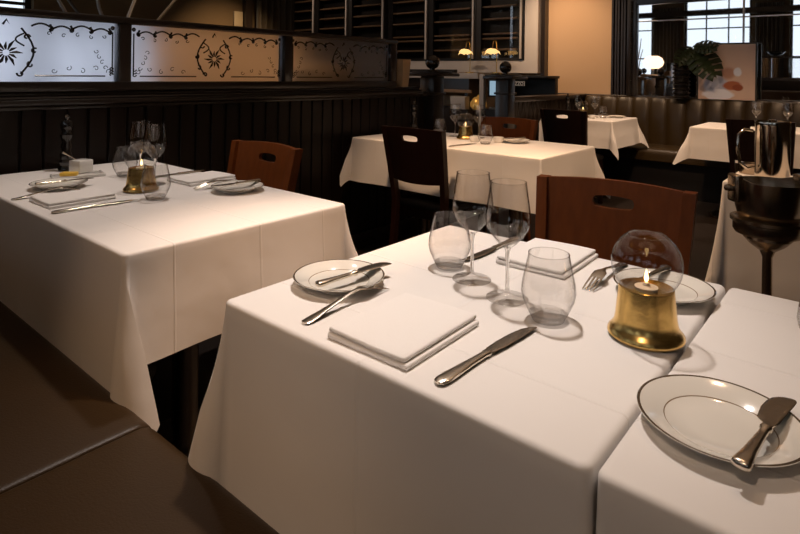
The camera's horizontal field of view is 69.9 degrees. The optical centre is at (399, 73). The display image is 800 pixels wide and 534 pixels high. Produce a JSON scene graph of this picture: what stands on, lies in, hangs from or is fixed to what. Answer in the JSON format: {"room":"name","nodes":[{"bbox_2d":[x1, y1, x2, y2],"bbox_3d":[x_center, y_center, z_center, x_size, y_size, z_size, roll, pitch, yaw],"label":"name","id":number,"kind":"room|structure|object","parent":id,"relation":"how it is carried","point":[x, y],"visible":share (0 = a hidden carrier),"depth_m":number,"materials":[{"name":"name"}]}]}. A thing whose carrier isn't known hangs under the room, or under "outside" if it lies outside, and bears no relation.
{"room":"restaurant","nodes":[
{"label":"restaurant","id":0,"kind":"room"},
{"bbox_2d":[31,0,256,27],"bbox_3d":[-3.997,-0.606,4.720,0.200,3.400,7.700,1,0,40],"label":"wall","id":1,"kind":"structure","parent":0,"point":[217,12],"depth_m":6.27,"materials":[{"name":"paint"}]},
{"bbox_2d":[0,0,30,8],"bbox_3d":[-3.986,-0.655,4.731,0.050,1.900,1.630,1,0,40],"label":"window","id":2,"kind":"structure","parent":1,"relation":"in","point":[26,4],"depth_m":5.29,"materials":[{"name":"brown wood"}]},
{"bbox_2d":[233,11,242,26],"bbox_3d":[-1.969,-0.667,6.962,0.024,0.180,0.120,1,0,40],"label":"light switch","id":3,"kind":"object","parent":1,"relation":"attached to","point":[237,16],"visible":0.97,"depth_m":6.95,"materials":[{"name":"beige"}]},
{"bbox_2d":[242,0,294,30],"bbox_3d":[-1.669,-0.373,7.294,0.070,3.000,0.760,1,0,40],"label":"trim","id":4,"kind":"structure","parent":1,"relation":"attached to","point":[247,7],"depth_m":7.02,"materials":[{"name":"brown wood"}]},
{"bbox_2d":[256,0,292,30],"bbox_3d":[-1.586,-0.332,7.286,0.097,2.880,0.586,1,0,40],"label":"curtain","id":5,"kind":"object","parent":1,"relation":"hanging from","point":[271,14],"visible":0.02,"depth_m":7.28,"materials":[{"name":"brown fabric"}]},
{"bbox_2d":[151,196,719,422],"bbox_3d":[-0.759,1.190,3.164,11.600,0.100,9.500,1,0,40],"label":"floor","id":6,"kind":"structure","parent":0,"point":[705,228],"depth_m":3.74,"materials":[{"name":"wood"}]},
{"bbox_2d":[0,301,278,533],"bbox_3d":[-0.683,0.676,0.847,2.920,0.930,0.694,1,0,40],"label":"leather bench","id":7,"kind":"object","parent":6,"relation":"on","point":[74,459],"visible":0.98,"depth_m":0.99,"materials":[{"name":"black"}]},
{"bbox_2d":[0,301,150,493],"bbox_3d":[-1.204,0.732,1.386,1.429,0.142,0.534,1,0,40],"label":"seat cushion","id":8,"kind":"object","parent":7,"relation":"on","point":[54,414],"depth_m":1.14,"materials":[{"name":"brown leather"}]},
{"bbox_2d":[0,427,278,533],"bbox_3d":[-0.084,0.748,0.449,1.489,0.142,0.534,1,0,40],"label":"seat cushion","id":9,"kind":"object","parent":7,"relation":"on","point":[132,480],"depth_m":0.92,"materials":[{"name":"brown leather"}]},
{"bbox_2d":[147,343,198,456],"bbox_3d":[-0.875,0.763,1.900,1.269,0.750,0.663,1,0,40],"label":"dining table","id":10,"kind":"object","parent":6,"relation":"on","point":[179,432],"visible":0.17,"depth_m":1.67,"materials":[{"name":"brown wood"}]},
{"bbox_2d":[0,159,357,431],"bbox_3d":[-0.847,0.593,1.866,1.415,0.414,0.821,1,0,40],"label":"tablecloth","id":11,"kind":"object","parent":10,"relation":"on","point":[119,289],"visible":0.8,"depth_m":1.45,"materials":[{"name":"white fabric"}]},
{"bbox_2d":[11,187,80,199],"bbox_3d":[-1.107,0.371,1.802,0.025,0.021,0.202,1,0,40],"label":"fork","id":12,"kind":"object","parent":11,"relation":"on","point":[55,187],"visible":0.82,"depth_m":1.79,"materials":[{"name":"silver metal"}]},
{"bbox_2d":[28,177,87,190],"bbox_3d":[-1.145,0.372,1.921,0.172,0.019,0.172,1,0,40],"label":"plate","id":13,"kind":"object","parent":11,"relation":"on","point":[70,184],"visible":0.89,"depth_m":1.94,"materials":[{"name":"ceramic"}]},
{"bbox_2d":[35,178,92,185],"bbox_3d":[-1.123,0.358,1.918,0.175,0.010,0.027,1,0,-44],"label":"butter knife","id":14,"kind":"object","parent":13,"relation":"on","point":[64,180],"visible":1,"depth_m":1.90,"materials":[{"name":"silver metal"}]},
{"bbox_2d":[58,114,73,171],"bbox_3d":[-1.307,0.269,2.244,0.058,0.220,0.058,1,0,40],"label":"pepper mill","id":15,"kind":"object","parent":11,"relation":"on","point":[67,125],"visible":0.92,"depth_m":2.23,"materials":[{"name":"black wood"}]},
{"bbox_2d":[29,188,115,208],"bbox_3d":[-0.994,0.375,1.741,0.152,0.017,0.190,1,0,38],"label":"folded napkin","id":16,"kind":"object","parent":11,"relation":"on","point":[67,198],"visible":1,"depth_m":1.71,"materials":[{"name":"white fabric"}]},
{"bbox_2d":[50,170,105,177],"bbox_3d":[-1.195,0.376,2.123,0.170,0.010,0.090,1,0,-39],"label":"butter dish","id":17,"kind":"object","parent":11,"relation":"on","point":[96,173],"visible":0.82,"depth_m":2.12,"materials":[{"name":"white"}]},
{"bbox_2d":[69,158,92,173],"bbox_3d":[-1.214,0.350,2.178,0.060,0.048,0.060,1,0,23],"label":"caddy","id":18,"kind":"object","parent":11,"relation":"on","point":[82,165],"visible":0.86,"depth_m":2.16,"materials":[{"name":"white"}]},
{"bbox_2d":[51,199,137,212],"bbox_3d":[-0.880,0.381,1.659,0.022,0.008,0.233,1,0,42],"label":"knife","id":19,"kind":"object","parent":11,"relation":"on","point":[92,205],"visible":1,"depth_m":1.63,"materials":[{"name":"silver metal"}]},
{"bbox_2d":[122,142,158,192],"bbox_3d":[-0.855,0.307,1.891,0.111,0.156,0.111,1,0,40],"label":"candle holder","id":20,"kind":"object","parent":11,"relation":"on","point":[148,180],"visible":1,"depth_m":1.86,"materials":[{"name":"gold metal"}]},
{"bbox_2d":[167,171,235,185],"bbox_3d":[-0.723,0.379,2.088,0.152,0.017,0.190,1,0,38],"label":"folded napkin","id":21,"kind":"object","parent":11,"relation":"on","point":[193,179],"visible":0.95,"depth_m":2.06,"materials":[{"name":"white fabric"}]},
{"bbox_2d":[211,180,263,193],"bbox_3d":[-0.542,0.380,1.912,0.172,0.019,0.172,1,0,40],"label":"plate","id":22,"kind":"object","parent":11,"relation":"on","point":[243,187],"visible":0.94,"depth_m":1.93,"materials":[{"name":"ceramic"}]},
{"bbox_2d":[212,178,260,185],"bbox_3d":[-0.545,0.366,1.920,0.175,0.010,0.027,1,0,-44],"label":"butter knife","id":23,"kind":"object","parent":22,"relation":"on","point":[258,179],"visible":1,"depth_m":1.93,"materials":[{"name":"silver metal"}]},
{"bbox_2d":[0,6,427,249],"bbox_3d":[-1.179,0.441,2.709,0.185,1.386,4.150,1,0,40],"label":"wall","id":24,"kind":"structure","parent":6,"relation":"on","point":[212,86],"depth_m":2.85,"materials":[{"name":"brown wood"}]},
{"bbox_2d":[397,59,410,86],"bbox_3d":[0.015,-0.006,4.069,0.088,0.195,0.088,1,0,40],"label":"box","id":25,"kind":"object","parent":24,"relation":"on","point":[403,65],"visible":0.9,"depth_m":4.04,"materials":[{"name":"brown cardboard"}]},
{"bbox_2d":[171,140,302,421],"bbox_3d":[-0.693,0.710,2.145,0.418,0.862,0.523,1,0,40],"label":"dining chair","id":26,"kind":"object","parent":6,"relation":"on","point":[246,162],"visible":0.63,"depth_m":2.31,"materials":[{"name":"brown wood"}]},
{"bbox_2d":[381,125,485,244],"bbox_3d":[0.203,0.722,3.262,0.418,0.862,0.523,1,0,40],"label":"dining chair","id":27,"kind":"object","parent":6,"relation":"on","point":[423,161],"visible":0.9,"depth_m":3.12,"materials":[{"name":"brown wood"}]},
{"bbox_2d":[409,55,459,228],"bbox_3d":[0.239,0.505,4.345,0.300,1.297,0.300,1,0,40],"label":"newel post","id":28,"kind":"object","parent":6,"relation":"on","point":[432,80],"visible":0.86,"depth_m":4.29,"materials":[{"name":"brown wood"}]},
{"bbox_2d":[408,72,496,134],"bbox_3d":[-0.517,0.558,8.569,4.220,1.170,0.470,1,0,40],"label":"counter","id":29,"kind":"object","parent":6,"relation":"on","point":[467,83],"depth_m":7.30,"materials":[{"name":"brown wood"}]},
{"bbox_2d":[410,69,456,72],"bbox_3d":[-0.607,-0.051,8.429,3.450,0.044,0.070,1,0,40],"label":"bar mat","id":30,"kind":"object","parent":29,"relation":"on","point":[411,70],"visible":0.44,"depth_m":7.45,"materials":[{"name":"black"}]},
{"bbox_2d":[409,72,496,78],"bbox_3d":[-0.510,0.008,8.569,4.220,0.070,0.470,1,0,40],"label":"countertop","id":31,"kind":"structure","parent":29,"relation":"on","point":[462,75],"depth_m":7.17,"materials":[{"name":"grey paint"}]},
{"bbox_2d":[450,96,468,108],"bbox_3d":[0.749,0.360,7.166,0.220,0.160,0.100,1,0,40],"label":"storage box","id":32,"kind":"object","parent":29,"relation":"on","point":[456,102],"visible":1,"depth_m":7.12,"materials":[{"name":"grey paint"}]},
{"bbox_2d":[458,41,474,72],"bbox_3d":[0.878,-0.216,7.277,0.207,0.416,0.204,1,0,-26],"label":"lamp","id":33,"kind":"object","parent":29,"relation":"on","point":[462,51],"visible":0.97,"depth_m":7.26,"materials":[{"name":"glass"}]},
{"bbox_2d":[470,94,486,109],"bbox_3d":[0.966,0.349,7.050,0.200,0.188,0.200,1,0,40],"label":"lidded jar","id":34,"kind":"object","parent":29,"relation":"on","point":[474,104],"visible":0.6,"depth_m":6.99,"materials":[{"name":"gold metal"}]},
{"bbox_2d":[419,209,520,240],"bbox_3d":[0.401,0.781,3.417,1.269,0.750,0.672,1,0,40],"label":"dining table","id":35,"kind":"object","parent":6,"relation":"on","point":[514,230],"visible":0.14,"depth_m":3.19,"materials":[{"name":"brown wood"}]},
{"bbox_2d":[340,132,610,213],"bbox_3d":[0.416,0.566,3.399,1.416,0.324,0.826,1,0,40],"label":"tablecloth","id":36,"kind":"object","parent":35,"relation":"on","point":[509,166],"visible":0.62,"depth_m":3.02,"materials":[{"name":"white fabric"}]},
{"bbox_2d":[410,100,417,127],"bbox_3d":[0.093,0.289,3.856,0.058,0.220,0.058,1,0,40],"label":"pepper mill","id":37,"kind":"object","parent":36,"relation":"on","point":[413,106],"visible":0.87,"depth_m":3.84,"materials":[{"name":"black wood"}]},
{"bbox_2d":[456,113,473,139],"bbox_3d":[0.407,0.324,3.554,0.111,0.156,0.111,1,0,40],"label":"oil lamp","id":38,"kind":"object","parent":36,"relation":"on","point":[465,131],"visible":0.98,"depth_m":3.52,"materials":[{"name":"gold metal"}]},
{"bbox_2d":[504,138,530,143],"bbox_3d":[0.686,0.398,3.385,0.172,0.019,0.172,1,0,40],"label":"plate","id":39,"kind":"object","parent":36,"relation":"on","point":[522,140],"visible":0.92,"depth_m":3.36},
{"bbox_2d":[479,74,485,135],"bbox_3d":[0.990,0.584,6.897,0.060,1.160,0.060,1,0,40],"label":"post","id":40,"kind":"object","parent":6,"relation":"on","point":[482,82],"visible":0.48,"depth_m":6.88,"materials":[{"name":"grey paint"}]},
{"bbox_2d":[448,116,537,241],"bbox_3d":[0.593,0.728,3.728,0.418,0.862,0.523,1,0,40],"label":"dining chair","id":41,"kind":"object","parent":6,"relation":"on","point":[527,128],"visible":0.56,"depth_m":3.84,"materials":[{"name":"brown wood"}]},
{"bbox_2d":[483,61,527,128],"bbox_3d":[0.951,0.525,5.196,0.300,1.277,0.300,1,0,40],"label":"newel post","id":42,"kind":"object","parent":6,"relation":"on","point":[505,92],"visible":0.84,"depth_m":5.15,"materials":[{"name":"brown wood"}]},
{"bbox_2d":[481,75,559,116],"bbox_3d":[1.380,0.594,6.662,0.820,1.150,0.400,1,0,40],"label":"stand","id":43,"kind":"object","parent":6,"relation":"on","point":[534,85],"visible":0.23,"depth_m":6.65,"materials":[{"name":"black"}]},
{"bbox_2d":[488,79,495,108],"bbox_3d":[1.173,0.240,6.735,0.300,0.350,0.140,1,0,31],"label":"screen","id":44,"kind":"object","parent":43,"relation":"on","point":[491,82],"visible":0.4,"depth_m":6.78,"materials":[{"name":"blue glass"}]},
{"bbox_2d":[485,40,500,73],"bbox_3d":[1.177,-0.212,7.027,0.207,0.416,0.204,1,0,-26],"label":"lamp","id":45,"kind":"object","parent":43,"relation":"on","point":[490,51],"visible":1,"depth_m":7.02,"materials":[{"name":"glass"}]},
{"bbox_2d":[514,93,585,140],"bbox_3d":[1.522,0.696,5.955,0.145,0.950,1.700,1,0,40],"label":"wall","id":46,"kind":"structure","parent":6,"relation":"on","point":[527,106],"depth_m":5.74,"materials":[{"name":"brown wood"}]},
{"bbox_2d":[540,109,603,203],"bbox_3d":[1.546,0.741,5.117,0.418,0.862,0.523,1,0,40],"label":"dining chair","id":47,"kind":"object","parent":6,"relation":"on","point":[573,129],"visible":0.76,"depth_m":4.93,"materials":[{"name":"brown wood"}]},
{"bbox_2d":[594,195,610,198],"bbox_3d":[1.837,0.801,5.567,0.682,0.750,0.682,1,0,40],"label":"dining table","id":48,"kind":"object","parent":6,"relation":"on","point":[596,196],"visible":0.12,"depth_m":5.39,"materials":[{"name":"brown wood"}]},
{"bbox_2d":[539,115,648,158],"bbox_3d":[1.871,0.586,5.545,0.796,0.324,0.872,1,0,40],"label":"tablecloth","id":49,"kind":"object","parent":48,"relation":"on","point":[604,132],"visible":0.57,"depth_m":5.19,"materials":[{"name":"white fabric"}]},
{"bbox_2d":[535,174,697,274],"bbox_3d":[0.452,0.726,1.389,0.418,0.862,0.523,1,0,34],"label":"dining chair","id":50,"kind":"object","parent":6,"relation":"on","point":[567,211],"visible":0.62,"depth_m":1.56,"materials":[{"name":"brown wood"}]},
{"bbox_2d":[584,95,799,203],"bbox_3d":[3.736,0.731,4.905,4.550,0.943,0.650,1,0,40],"label":"banquette","id":51,"kind":"object","parent":6,"relation":"on","point":[664,123],"visible":0.47,"depth_m":5.67,"materials":[{"name":"brown leather"}]},
{"bbox_2d":[672,40,723,97],"bbox_3d":[2.943,-0.043,5.694,0.199,0.585,0.473,1,0,-35],"label":"potted plant","id":52,"kind":"object","parent":51,"relation":"on","point":[681,68],"visible":1,"depth_m":5.69,"materials":[{"name":"green plant"}]},
{"bbox_2d":[696,42,757,100],"bbox_3d":[3.191,-0.025,5.597,0.520,0.555,0.028,1,0,40],"label":"framed picture","id":53,"kind":"object","parent":51,"relation":"on","point":[739,62],"visible":0.75,"depth_m":5.55,"materials":[{"name":"paper"}]},
{"bbox_2d":[708,163,738,218],"bbox_3d":[3.017,0.817,4.553,1.152,0.750,0.682,1,0,40],"label":"dining table","id":54,"kind":"object","parent":6,"relation":"on","point":[715,213],"visible":0.12,"depth_m":4.75,"materials":[{"name":"brown wood"}]},
{"bbox_2d":[673,122,799,168],"bbox_3d":[3.020,0.606,4.553,1.358,0.332,0.889,1,0,40],"label":"tablecloth","id":55,"kind":"object","parent":54,"relation":"on","point":[705,141],"visible":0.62,"depth_m":4.57,"materials":[{"name":"white fabric"}]},
{"bbox_2d":[725,119,795,175],"bbox_3d":[2.652,0.756,4.172,0.418,0.862,0.523,1,0,40],"label":"dining chair","id":56,"kind":"object","parent":6,"relation":"on","point":[733,126],"visible":0.28,"depth_m":4.06,"materials":[{"name":"brown wood"}]},
{"bbox_2d":[724,173,799,295],"bbox_3d":[1.174,0.744,1.832,0.280,0.845,0.280,1,0,0],"label":"stand","id":57,"kind":"object","parent":6,"relation":"on","point":[767,214],"visible":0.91,"depth_m":1.78,"materials":[{"name":"black metal"}]},
{"bbox_2d":[444,0,611,107],"bbox_3d":[2.325,-0.518,6.666,11.400,3.400,0.200,1,0,40],"label":"wall","id":58,"kind":"structure","parent":0,"point":[579,37],"depth_m":6.72,"materials":[{"name":"brown paint"}]},
{"bbox_2d":[294,0,315,32],"bbox_3d":[-1.610,-1.008,9.700,0.680,1.600,0.204,1,0,40],"label":"wine cabinet","id":59,"kind":"object","parent":58,"relation":"attached to","point":[304,9],"visible":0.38,"depth_m":9.78,"materials":[{"name":"black"}]},
{"bbox_2d":[315,0,348,35],"bbox_3d":[-1.050,-1.001,9.231,0.760,1.600,0.204,1,0,40],"label":"wine cabinet","id":60,"kind":"object","parent":58,"relation":"attached to","point":[331,16],"visible":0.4,"depth_m":9.36,"materials":[{"name":"black"}]},
{"bbox_2d":[320,7,344,10],"bbox_3d":[-1.063,-1.052,9.270,0.590,0.022,0.115,1,0,40],"label":"shelf","id":61,"kind":"object","parent":60,"relation":"attached to","point":[321,8],"depth_m":9.29,"materials":[{"name":"brown wood"}]},
{"bbox_2d":[320,17,344,20],"bbox_3d":[-1.065,-0.892,9.270,0.590,0.022,0.115,1,0,40],"label":"shelf","id":62,"kind":"object","parent":60,"relation":"attached to","point":[321,18],"depth_m":9.29,"materials":[{"name":"brown wood"}]},
{"bbox_2d":[348,0,387,38],"bbox_3d":[-0.464,-0.993,8.740,0.750,1.600,0.204,1,0,40],"label":"wine cabinet","id":63,"kind":"object","parent":58,"relation":"attached to","point":[367,18],"visible":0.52,"depth_m":8.84,"materials":[{"name":"black"}]},
{"bbox_2d":[353,3,380,7],"bbox_3d":[-0.477,-1.044,8.779,0.580,0.022,0.115,1,0,40],"label":"shelf","id":64,"kind":"object","parent":63,"relation":"attached to","point":[364,5],"depth_m":8.80,"materials":[{"name":"brown wood"}]},
{"bbox_2d":[353,14,380,17],"bbox_3d":[-0.479,-0.884,8.779,0.580,0.022,0.115,1,0,40],"label":"shelf","id":65,"kind":"object","parent":63,"relation":"attached to","point":[354,15],"depth_m":8.81,"materials":[{"name":"brown wood"}]},
{"bbox_2d":[388,0,428,60],"bbox_3d":[0.161,-0.984,8.217,0.740,1.600,0.204,1,0,40],"label":"wine cabinet","id":66,"kind":"object","parent":58,"relation":"attached to","point":[408,20],"visible":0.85,"depth_m":8.30,"materials":[{"name":"black"}]},
{"bbox_2d":[393,11,423,14],"bbox_3d":[0.146,-0.875,8.256,0.570,0.022,0.115,1,0,40],"label":"shelf","id":67,"kind":"object","parent":66,"relation":"attached to","point":[394,12],"depth_m":8.28,"materials":[{"name":"brown wood"}]},
{"bbox_2d":[393,22,423,25],"bbox_3d":[0.144,-0.715,8.256,0.570,0.022,0.115,1,0,40],"label":"shelf","id":68,"kind":"object","parent":66,"relation":"attached to","point":[394,23],"depth_m":8.28,"materials":[{"name":"brown wood"}]},
{"bbox_2d":[393,36,423,38],"bbox_3d":[0.141,-0.525,8.256,0.570,0.022,0.115,1,0,40],"label":"shelf","id":69,"kind":"object","parent":66,"relation":"attached to","point":[394,37],"depth_m":8.26,"materials":[{"name":"brown wood"}]},
{"bbox_2d":[393,0,424,3],"bbox_3d":[0.148,-1.035,8.256,0.570,0.022,0.115,1,0,40],"label":"shelf","id":70,"kind":"object","parent":66,"relation":"attached to","point":[394,1],"depth_m":8.26,"materials":[{"name":"brown wood"}]},
{"bbox_2d":[428,0,476,60],"bbox_3d":[0.744,-0.976,7.730,0.760,1.600,0.204,1,0,40],"label":"wine cabinet","id":71,"kind":"object","parent":58,"relation":"attached to","point":[452,23],"visible":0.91,"depth_m":7.82,"materials":[{"name":"black"}]},
{"bbox_2d":[434,49,469,51],"bbox_3d":[0.721,-0.317,7.768,0.590,0.022,0.115,1,0,40],"label":"shelf","id":72,"kind":"object","parent":71,"relation":"attached to","point":[435,50],"depth_m":7.84,"materials":[{"name":"brown wood"}]},
{"bbox_2d":[434,7,470,11],"bbox_3d":[0.729,-0.867,7.768,0.590,0.022,0.115,1,0,40],"label":"shelf","id":73,"kind":"object","parent":71,"relation":"attached to","point":[447,9],"depth_m":7.77,"materials":[{"name":"brown wood"}]},
{"bbox_2d":[434,19,470,23],"bbox_3d":[0.727,-0.707,7.768,0.590,0.022,0.115,1,0,40],"label":"shelf","id":74,"kind":"object","parent":71,"relation":"attached to","point":[436,21],"depth_m":7.78,"materials":[{"name":"brown wood"}]},
{"bbox_2d":[434,34,470,36],"bbox_3d":[0.724,-0.517,7.768,0.590,0.022,0.115,1,0,40],"label":"shelf","id":75,"kind":"object","parent":71,"relation":"attached to","point":[435,35],"depth_m":7.76,"materials":[{"name":"brown wood"}]},
{"bbox_2d":[434,38,470,41],"bbox_3d":[0.723,-0.457,7.768,0.590,0.022,0.115,1,0,40],"label":"shelf","id":76,"kind":"object","parent":71,"relation":"attached to","point":[435,39],"depth_m":7.78,"materials":[{"name":"brown wood"}]},
{"bbox_2d":[410,0,540,72],"bbox_3d":[-0.144,-0.942,8.496,4.855,1.820,0.170,1,0,40],"label":"trim","id":77,"kind":"structure","parent":58,"relation":"attached to","point":[531,63],"depth_m":6.97,"materials":[{"name":"grey paint"}]},
{"bbox_2d":[476,0,524,60],"bbox_3d":[1.304,-0.968,7.261,0.680,1.600,0.204,1,0,40],"label":"wine cabinet","id":78,"kind":"object","parent":58,"relation":"attached to","point":[502,21],"visible":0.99,"depth_m":7.34,"materials":[{"name":"black"}]},
{"bbox_2d":[482,32,517,35],"bbox_3d":[1.284,-0.509,7.299,0.510,0.022,0.115,1,0,40],"label":"shelf","id":79,"kind":"object","parent":78,"relation":"attached to","point":[483,33],"depth_m":7.30,"materials":[{"name":"brown wood"}]},
{"bbox_2d":[482,37,517,39],"bbox_3d":[1.283,-0.449,7.299,0.510,0.022,0.115,1,0,40],"label":"shelf","id":80,"kind":"object","parent":78,"relation":"attached to","point":[483,38],"depth_m":7.29,"materials":[{"name":"brown wood"}]},
{"bbox_2d":[482,48,517,50],"bbox_3d":[1.281,-0.309,7.299,0.510,0.022,0.115,1,0,40],"label":"shelf","id":81,"kind":"object","parent":78,"relation":"attached to","point":[483,49],"depth_m":7.25,"materials":[{"name":"brown wood"}]},
{"bbox_2d":[482,4,518,8],"bbox_3d":[1.289,-0.859,7.299,0.510,0.022,0.115,1,0,40],"label":"shelf","id":82,"kind":"object","parent":78,"relation":"attached to","point":[484,6],"depth_m":7.32,"materials":[{"name":"brown wood"}]},
{"bbox_2d":[482,17,518,20],"bbox_3d":[1.286,-0.699,7.299,0.510,0.022,0.115,1,0,40],"label":"shelf","id":83,"kind":"object","parent":78,"relation":"attached to","point":[483,18],"depth_m":7.29,"materials":[{"name":"brown wood"}]},
{"bbox_2d":[540,0,548,75],"bbox_3d":[1.755,-0.326,6.946,0.050,3.000,0.100,1,0,40],"label":"trim","id":84,"kind":"structure","parent":58,"relation":"attached to","point":[544,3],"depth_m":6.91,"materials":[{"name":"brown wood"}]},
{"bbox_2d":[558,93,625,108],"bbox_3d":[2.157,0.705,6.610,0.960,0.950,0.080,1,0,40],"label":"trim","id":85,"kind":"structure","parent":58,"relation":"attached to","point":[583,105],"depth_m":6.61,"materials":[{"name":"brown wood"}]},
{"bbox_2d":[611,0,626,94],"bbox_3d":[2.453,-0.791,6.380,0.158,2.050,0.080,1,0,40],"label":"trim","id":86,"kind":"structure","parent":58,"relation":"attached to","point":[619,7],"depth_m":6.35,"materials":[{"name":"brown wood"}]},
{"bbox_2d":[626,0,799,101],"bbox_3d":[4.058,-0.684,5.018,4.030,1.920,0.098,1,0,40],"label":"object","id":87,"kind":"object","parent":58,"relation":"attached to","point":[656,29],"visible":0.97,"depth_m":5.80,"materials":[{"name":"glass"}]},
{"bbox_3d":[0.155,0.777,1.050,0.642,0.750,0.673,1,0,40],"label":"dining table","id":88,"kind":"object","parent":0,"visible":0},
{"bbox_2d":[188,226,724,533],"bbox_3d":[0.133,0.614,1.071,0.752,0.428,0.813,1,0,40],"label":"tablecloth","id":89,"kind":"object","parent":88,"relation":"on","point":[312,432],"visible":0.64,"depth_m":0.81,"materials":[{"name":"white fabric"}]},
{"bbox_2d":[293,259,384,294],"bbox_3d":[-0.115,0.386,1.079,0.172,0.019,0.172,1,0,40],"label":"plate","id":90,"kind":"object","parent":89,"relation":"on","point":[306,276],"visible":0.82,"depth_m":1.09,"materials":[{"name":"ceramic"}]},
{"bbox_2d":[315,262,391,286],"bbox_3d":[-0.087,0.373,1.074,0.175,0.010,0.027,1,0,-44],"label":"butter knife","id":91,"kind":"object","parent":90,"relation":"on","point":[319,283],"visible":1,"depth_m":1.06,"materials":[{"name":"silver metal"}]},
{"bbox_2d":[301,285,388,323],"bbox_3d":[-0.090,0.385,0.982,0.025,0.021,0.202,1,0,38],"label":"fork","id":92,"kind":"object","parent":89,"relation":"on","point":[318,314],"visible":0.99,"depth_m":0.95,"materials":[{"name":"silver metal"}]},
{"bbox_2d":[328,293,478,370],"bbox_3d":[0.009,0.389,0.884,0.152,0.017,0.190,1,0,39],"label":"folded napkin","id":93,"kind":"object","parent":89,"relation":"on","point":[403,331],"visible":1,"depth_m":0.86,"materials":[{"name":"white fabric"}]},
{"bbox_2d":[452,174,493,285],"bbox_3d":[0.141,0.295,1.111,0.080,0.208,0.080,1,0,-31],"label":"wine glass","id":94,"kind":"object","parent":89,"relation":"on","point":[472,234],"visible":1,"depth_m":1.11,"materials":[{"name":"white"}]},
{"bbox_2d":[452,174,493,232],"bbox_3d":[0.141,0.250,1.111,0.080,0.118,0.080,1,0,40],"label":"bowl","id":95,"kind":"object","parent":94,"relation":"on","point":[456,174],"depth_m":1.11,"materials":[{"name":"clear glass"}]},
{"bbox_2d":[434,327,536,385],"bbox_3d":[0.127,0.395,0.816,0.021,0.008,0.233,1,0,43],"label":"knife","id":96,"kind":"object","parent":89,"relation":"on","point":[451,374],"visible":1,"depth_m":0.79,"materials":[{"name":"silver metal"}]},
{"bbox_2d":[461,237,519,259],"bbox_3d":[0.211,0.397,1.299,0.021,0.008,0.233,1,0,40],"label":"knife","id":97,"kind":"object","parent":89,"relation":"on","point":[512,239],"visible":0.98,"depth_m":1.30,"materials":[{"name":"silver metal"}]},
{"bbox_2d":[485,181,530,305],"bbox_3d":[0.192,0.296,1.020,0.080,0.208,0.080,1,0,-31],"label":"wine glass","id":98,"kind":"object","parent":89,"relation":"on","point":[507,249],"visible":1,"depth_m":1.02,"materials":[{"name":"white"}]},
{"bbox_2d":[485,184,530,246],"bbox_3d":[0.193,0.251,1.020,0.080,0.118,0.080,1,0,40],"label":"bowl","id":99,"kind":"object","parent":98,"relation":"on","point":[526,184],"depth_m":1.01,"materials":[{"name":"clear glass"}]},
{"bbox_2d":[496,238,597,279],"bbox_3d":[0.320,0.394,1.235,0.152,0.017,0.190,1,0,39],"label":"folded napkin","id":100,"kind":"object","parent":89,"relation":"on","point":[550,258],"visible":0.94,"depth_m":1.21,"materials":[{"name":"white fabric"}]},
{"bbox_2d":[582,262,627,291],"bbox_3d":[0.412,0.392,1.138,0.025,0.021,0.202,1,0,40],"label":"fork","id":101,"kind":"object","parent":89,"relation":"on","point":[600,273],"visible":1,"depth_m":1.10,"materials":[{"name":"silver metal"}]},
{"bbox_2d":[607,231,685,351],"bbox_3d":[0.378,0.324,0.877,0.111,0.156,0.111,1,0,40],"label":"oil lamp","id":102,"kind":"object","parent":89,"relation":"on","point":[645,318],"visible":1,"depth_m":0.84,"materials":[{"name":"gold metal"}]},
{"bbox_2d":[613,268,716,304],"bbox_3d":[0.483,0.395,1.052,0.172,0.019,0.172,1,0,40],"label":"plate","id":103,"kind":"object","parent":89,"relation":"on","point":[691,289],"visible":0.55,"depth_m":1.07,"materials":[{"name":"ceramic"}]},
{"bbox_2d":[639,264,670,278],"bbox_3d":[0.466,0.381,1.071,0.175,0.010,0.027,1,0,-41],"label":"butter knife","id":104,"kind":"object","parent":103,"relation":"on","point":[663,268],"visible":0.57,"depth_m":1.10,"materials":[{"name":"silver metal"}]},
{"bbox_3d":[0.659,0.784,0.628,0.642,0.750,0.673,1,0,40],"label":"dining table","id":105,"kind":"object","parent":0,"visible":0},
{"bbox_2d":[596,288,799,533],"bbox_3d":[0.684,0.622,0.613,0.727,0.429,0.822,1,0,40],"label":"tablecloth","id":106,"kind":"object","parent":105,"relation":"on","point":[651,482],"visible":0.86,"depth_m":0.58,"materials":[{"name":"white fabric"}]},
{"bbox_2d":[636,374,799,467],"bbox_3d":[0.360,0.393,0.645,0.172,0.019,0.172,1,0,40],"label":"plate","id":107,"kind":"object","parent":106,"relation":"on","point":[711,417],"visible":0.91,"depth_m":0.66,"materials":[{"name":"ceramic"}]},
{"bbox_2d":[731,397,796,471],"bbox_3d":[0.389,0.379,0.614,0.175,0.010,0.027,1,0,-43],"label":"butter knife","id":108,"kind":"object","parent":107,"relation":"on","point":[772,412],"visible":1,"depth_m":0.61,"materials":[{"name":"silver metal"}]},
{"bbox_3d":[1.669,0.798,2.095,0.804,0.750,0.420,1,0,40],"label":"dining table","id":109,"kind":"object","parent":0,"visible":0},
{"bbox_2d":[705,171,799,301],"bbox_3d":[1.654,0.852,2.094,1.018,0.862,0.556,1,0,40],"label":"tablecloth","id":110,"kind":"object","parent":109,"relation":"on","point":[735,262],"visible":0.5,"depth_m":2.15,"materials":[{"name":"white fabric"}]},
{"bbox_2d":[738,162,753,174],"bbox_3d":[1.474,0.397,2.400,0.100,0.042,0.100,1,0,40],"label":"coaster","id":111,"kind":"object","parent":110,"relation":"on","point":[742,169],"visible":0.4,"depth_m":2.38,"materials":[{"name":"fabric"}]},
{"bbox_2d":[736,119,791,177],"bbox_3d":[1.422,0.296,2.245,0.188,0.242,0.122,1,0,26],"label":"pitcher","id":112,"kind":"object","parent":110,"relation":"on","point":[772,136],"visible":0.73,"depth_m":2.19,"materials":[{"name":"silver"}]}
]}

